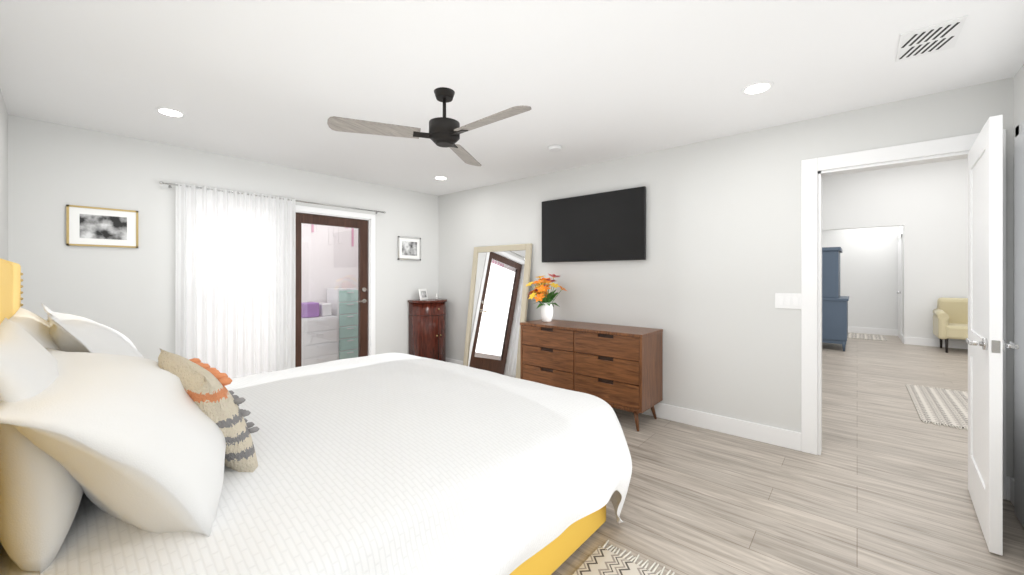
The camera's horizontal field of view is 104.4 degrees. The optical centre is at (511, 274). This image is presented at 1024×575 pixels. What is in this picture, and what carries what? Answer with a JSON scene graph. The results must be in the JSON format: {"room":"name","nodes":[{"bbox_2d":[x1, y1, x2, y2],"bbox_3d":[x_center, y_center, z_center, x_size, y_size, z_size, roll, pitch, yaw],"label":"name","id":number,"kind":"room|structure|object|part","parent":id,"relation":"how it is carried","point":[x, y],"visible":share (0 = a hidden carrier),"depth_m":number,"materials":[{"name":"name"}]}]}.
{"room":"bedroom","nodes":[
{"label":"bedroom","id":0,"kind":"room"},
{"bbox_2d":[0,89,7,259],"bbox_3d":[-1.659,0.080,1.064,5.460,2.440,0.130,0,0,41],"label":"wall","id":1,"kind":"structure","parent":0,"point":[3,183],"depth_m":2.57,"materials":[{"name":"paint"}]},
{"bbox_2d":[8,115,437,361],"bbox_3d":[-2.325,0.080,4.360,0.130,2.440,3.970,0,0,41],"label":"wall","id":2,"kind":"structure","parent":0,"point":[54,169],"depth_m":3.34,"materials":[{"name":"paint"}]},
{"bbox_2d":[66,205,137,247],"bbox_3d":[-3.258,-0.380,3.170,0.020,0.310,0.400,0,0,41],"label":"picture","id":3,"kind":"object","parent":2,"relation":"attached to","point":[96,226],"visible":0.98,"depth_m":3.16,"materials":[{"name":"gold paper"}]},
{"bbox_2d":[159,181,385,377],"bbox_3d":[-2.304,0.237,4.189,0.123,2.085,2.147,0,0,41],"label":"curtain","id":4,"kind":"object","parent":2,"relation":"attached to","point":[235,284],"visible":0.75,"depth_m":3.77,"materials":[{"name":"white fabric"}]},
{"bbox_3d":[-2.317,-0.785,4.201,0.088,0.040,2.147,0,0,41],"label":"rod","id":5,"kind":"part","parent":4,"relation":"part of","materials":[{"name":"silver metal"}]},
{"bbox_2d":[295,213,367,366],"bbox_3d":[-2.074,0.307,4.587,0.101,1.965,0.887,0,0,41],"label":"door","id":6,"kind":"structure","parent":2,"relation":"in","point":[361,226],"depth_m":4.65,"materials":[{"name":"brown wood"}]},
{"bbox_2d":[296,205,374,355],"bbox_3d":[-2.098,0.275,4.609,0.146,2.050,1.035,0,0,41],"label":"trim","id":7,"kind":"structure","parent":2,"relation":"attached to","point":[370,218],"depth_m":4.91,"materials":[{"name":"white wood"}]},
{"bbox_2d":[397,236,420,259],"bbox_3d":[-1.378,-0.355,5.332,0.020,0.310,0.360,0,0,41],"label":"picture","id":8,"kind":"object","parent":2,"relation":"attached to","point":[408,248],"visible":1,"depth_m":5.32,"materials":[{"name":"silver metal"}]},
{"bbox_2d":[301,223,357,302],"bbox_3d":[-3.717,0.080,5.616,0.980,2.440,3.400,0,0,41],"label":"wall","id":9,"kind":"structure","parent":0,"point":[327,258],"depth_m":5.93,"materials":[{"name":"white paint"}]},
{"bbox_2d":[305,224,319,231],"bbox_3d":[-2.923,-0.689,5.818,0.005,0.105,0.198,0,0,41],"label":"wall decor","id":10,"kind":"object","parent":9,"relation":"attached to","point":[312,225],"depth_m":5.83,"materials":[{"name":"pink"}]},
{"bbox_2d":[329,226,341,243],"bbox_3d":[-2.700,-0.608,6.074,0.005,0.264,0.185,0,0,41],"label":"wall decor","id":11,"kind":"object","parent":9,"relation":"attached to","point":[330,231],"depth_m":6.06,"materials":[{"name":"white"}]},
{"bbox_2d":[352,228,357,245],"bbox_3d":[-2.496,-0.604,6.309,0.005,0.275,0.083,0,0,41],"label":"wall decor","id":12,"kind":"object","parent":9,"relation":"attached to","point":[352,228],"depth_m":6.29,"materials":[{"name":"pink"}]},
{"bbox_2d":[0,0,1023,195],"bbox_3d":[-0.368,-1.190,2.526,5.630,0.100,4.170,0,0,41],"label":"ceiling","id":13,"kind":"structure","parent":0,"point":[281,82],"depth_m":2.21,"materials":[{"name":"paint"}]},
{"bbox_2d":[154,107,185,117],"bbox_3d":[-2.392,-1.137,2.781,0.170,0.006,0.170,0,0,41],"label":"recessed light","id":14,"kind":"object","parent":13,"relation":"in","point":[170,112],"visible":1,"depth_m":2.77,"materials":[{"name":"white plastic"}]},
{"bbox_2d":[327,87,530,165],"bbox_3d":[-0.311,-0.975,2.377,1.038,0.329,1.176,0,0,41],"label":"ceiling fan","id":15,"kind":"object","parent":13,"relation":"hanging from","point":[444,131],"visible":1,"depth_m":2.38,"materials":[{"name":"brown metal"}]},
{"bbox_2d":[433,176,447,179],"bbox_3d":[-0.836,-1.137,4.662,0.170,0.006,0.170,0,0,41],"label":"recessed light","id":16,"kind":"object","parent":13,"relation":"in","point":[440,178],"visible":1,"depth_m":4.65,"materials":[{"name":"white plastic"}]},
{"bbox_2d":[548,145,561,151],"bbox_3d":[0.384,-1.125,3.536,0.124,0.030,0.124,0,0,41],"label":"smoke detector","id":17,"kind":"object","parent":13,"relation":"attached to","point":[554,148],"visible":1,"depth_m":3.50,"materials":[{"name":"white plastic"}]},
{"bbox_2d":[741,81,773,94],"bbox_3d":[1.496,-1.137,2.422,0.170,0.006,0.170,0,0,41],"label":"recessed light","id":18,"kind":"object","parent":13,"relation":"in","point":[757,88],"visible":1,"depth_m":2.42,"materials":[{"name":"white plastic"}]},
{"bbox_2d":[896,15,967,61],"bbox_3d":[2.020,-1.135,1.927,0.210,0.008,0.320,0,0,41],"label":"ceiling vent","id":19,"kind":"object","parent":13,"relation":"in","point":[937,37],"visible":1,"depth_m":1.91,"materials":[{"name":"white plastic"}]},
{"bbox_2d":[438,77,1013,477],"bbox_3d":[1.889,-0.500,3.240,7.960,3.600,0.130,0,0,41],"label":"wall","id":20,"kind":"structure","parent":0,"point":[710,276],"depth_m":3.31,"materials":[{"name":"paint"}]},
{"bbox_2d":[542,186,645,262],"bbox_3d":[0.793,-0.480,4.068,1.185,0.680,0.054,0,0,41],"label":"tv","id":21,"kind":"object","parent":20,"relation":"attached to","point":[608,226],"visible":0.98,"depth_m":3.98,"materials":[{"name":"black"}]},
{"bbox_2d":[446,358,800,450],"bbox_3d":[0.536,1.232,4.320,4.240,0.135,0.016,0,0,41],"label":"baseboard","id":22,"kind":"structure","parent":20,"relation":"attached to","point":[785,438],"depth_m":3.24,"materials":[{"name":"white wood"}]},
{"bbox_2d":[775,293,800,308],"bbox_3d":[2.077,0.195,2.983,0.170,0.116,0.010,0,0,41],"label":"switch plate","id":23,"kind":"object","parent":20,"relation":"attached to","point":[788,300],"visible":1,"depth_m":2.98,"materials":[{"name":"white plastic"}]},
{"bbox_2d":[801,129,1005,499],"bbox_3d":[2.546,0.228,2.670,0.960,2.145,0.166,0,0,41],"label":"trim","id":24,"kind":"structure","parent":20,"relation":"attached to","point":[813,173],"depth_m":2.87,"materials":[{"name":"white wood"}]},
{"bbox_2d":[966,115,1018,555],"bbox_3d":[2.496,0.277,2.122,0.158,2.030,0.766,0,0,41],"label":"entry door","id":25,"kind":"structure","parent":20,"relation":"in","point":[987,344],"depth_m":1.91,"materials":[{"name":"white wood"}]},
{"bbox_2d":[551,332,1023,574],"bbox_3d":[2.531,1.325,5.670,10.180,0.050,12.920,0,0,41],"label":"floor","id":26,"kind":"structure","parent":0,"point":[878,485],"depth_m":2.36,"materials":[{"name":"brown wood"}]},
{"bbox_2d":[0,258,631,574],"bbox_3d":[-0.858,0.623,1.979,2.303,1.355,2.242,0,0,41],"label":"bed","id":27,"kind":"object","parent":26,"relation":"on","point":[120,454],"visible":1,"depth_m":1.12,"materials":[{"name":"white fabric"}]},
{"bbox_2d":[157,348,267,484],"bbox_3d":[-0.986,0.439,1.279,0.552,0.370,0.192,0,0,41],"label":"pillow","id":28,"kind":"object","parent":27,"relation":"on","point":[201,393],"depth_m":1.13,"materials":[{"name":"beige fabric"}]},
{"bbox_2d":[301,315,337,365],"bbox_3d":[-2.776,0.940,5.560,0.474,0.720,0.490,0,0,41],"label":"storage unit","id":29,"kind":"object","parent":26,"relation":"on","point":[326,357],"depth_m":5.40,"materials":[{"name":"white"}]},
{"bbox_2d":[301,302,318,317],"bbox_3d":[-2.800,0.479,5.468,0.200,0.198,0.220,0,0,41],"label":"bag","id":30,"kind":"object","parent":29,"relation":"on","point":[310,310],"depth_m":5.39,"materials":[{"name":"purple fabric"}]},
{"bbox_2d":[319,303,330,315],"bbox_3d":[-2.678,0.489,5.654,0.200,0.178,0.140,0,0,41],"label":"tote bag","id":31,"kind":"object","parent":29,"relation":"on","point":[324,308],"depth_m":5.58,"materials":[{"name":"white"}]},
{"bbox_2d":[327,288,357,359],"bbox_3d":[-2.509,0.750,5.944,0.374,1.100,0.360,0,0,41],"label":"storage unit","id":32,"kind":"object","parent":26,"relation":"on","point":[347,302],"depth_m":5.80,"materials":[{"name":"teal"}]},
{"bbox_2d":[408,299,446,361],"bbox_3d":[-1.093,0.818,5.363,0.353,0.965,0.500,0,0,41],"label":"base cabinet","id":33,"kind":"object","parent":26,"relation":"on","point":[427,328],"visible":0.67,"depth_m":5.22,"materials":[{"name":"brown wood"}]},
{"bbox_2d":[419,289,427,299],"bbox_3d":[-1.196,0.260,5.352,0.121,0.149,0.195,0,0,41],"label":"framed picture","id":34,"kind":"object","parent":33,"relation":"on","point":[423,295],"visible":0.98,"depth_m":5.34,"materials":[{"name":"white"}]},
{"bbox_2d":[463,243,532,378],"bbox_3d":[-0.198,0.466,4.802,0.950,1.659,0.244,0,0,41],"label":"floor mirror","id":35,"kind":"object","parent":26,"relation":"on","point":[498,297],"visible":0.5,"depth_m":4.78,"materials":[{"name":"beige mirror"}]},
{"bbox_2d":[520,319,662,430],"bbox_3d":[0.721,0.896,3.832,1.298,0.815,0.465,0,0,41],"label":"dresser","id":36,"kind":"object","parent":26,"relation":"on","point":[620,367],"visible":0.9,"depth_m":3.54,"materials":[{"name":"brown wood"}]},
{"bbox_2d":[526,274,566,321],"bbox_3d":[0.344,0.235,4.129,0.433,0.504,0.435,0,0,41],"label":"flower vase","id":37,"kind":"object","parent":36,"relation":"on","point":[545,297],"visible":1,"depth_m":4.08,"materials":[{"name":"white"}]},
{"bbox_2d":[573,540,674,574],"bbox_3d":[0.175,1.294,1.074,0.705,0.010,1.700,0,0,41],"label":"rug","id":38,"kind":"object","parent":26,"relation":"on","point":[600,560],"visible":1,"depth_m":1.76,"materials":[{"name":"beige fabric"}]},
{"bbox_2d":[822,247,848,350],"bbox_3d":[5.827,0.410,7.244,0.490,1.780,1.060,0,0,41],"label":"hutch","id":39,"kind":"object","parent":26,"relation":"on","point":[834,317],"visible":0.6,"depth_m":6.84,"materials":[{"name":"blue wood"}]},
{"bbox_2d":[847,333,886,340],"bbox_3d":[7.445,1.294,8.336,0.600,0.010,1.000,0,0,41],"label":"rug","id":40,"kind":"object","parent":26,"relation":"on","point":[867,336],"visible":1,"depth_m":8.33,"materials":[{"name":"beige fabric"}]},
{"bbox_2d":[905,384,967,430],"bbox_3d":[4.400,1.294,3.881,0.690,0.010,1.680,0,0,41],"label":"rug","id":41,"kind":"object","parent":26,"relation":"on","point":[945,407],"visible":0.54,"depth_m":3.92,"materials":[{"name":"beige fabric"}]},
{"bbox_2d":[933,298,967,352],"bbox_3d":[7.673,0.850,6.692,0.750,0.901,0.729,0,0,41],"label":"armchair","id":42,"kind":"object","parent":26,"relation":"on","point":[950,318],"visible":0.5,"depth_m":6.81,"materials":[{"name":"beige fabric"}]},
{"bbox_2d":[822,158,967,340],"bbox_3d":[7.931,-0.500,7.104,3.870,3.600,0.130,0,0,41],"label":"wall","id":43,"kind":"structure","parent":0,"point":[869,218],"depth_m":7.51,"materials":[{"name":"paint"}]},
{"bbox_2d":[848,234,902,342],"bbox_3d":[7.388,0.250,8.438,1.260,2.100,1.170,0,0,41],"label":"door frame","id":44,"kind":"structure","parent":43,"relation":"attached to","point":[893,332],"depth_m":8.39,"materials":[{"name":"white wood"}]},
{"bbox_2d":[903,336,967,348],"bbox_3d":[8.374,1.232,6.623,2.610,0.135,0.016,0,0,41],"label":"baseboard","id":45,"kind":"structure","parent":43,"relation":"attached to","point":[925,341],"depth_m":7.22,"materials":[{"name":"white wood"}]},
{"bbox_2d":[1014,64,1023,137],"bbox_3d":[1.720,0.080,0.843,0.130,2.440,3.970,0,0,41],"label":"wall","id":46,"kind":"structure","parent":0,"point":[1018,97],"depth_m":2.22,"materials":[{"name":"paint"}]},
{"bbox_2d":[1006,476,1013,505],"bbox_3d":[1.627,1.232,0.858,0.030,0.135,3.810,0,0,41],"label":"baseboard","id":47,"kind":"structure","parent":46,"relation":"attached to","point":[1009,480],"depth_m":2.28,"materials":[{"name":"white"}]},
{"bbox_2d":[1014,120,1023,526],"bbox_3d":[2.451,0.245,1.858,0.091,2.110,0.920,0,0,41],"label":"closet door","id":48,"kind":"structure","parent":46,"relation":"in","point":[1019,323],"depth_m":2.08,"materials":[{"name":"grey"}]}
]}

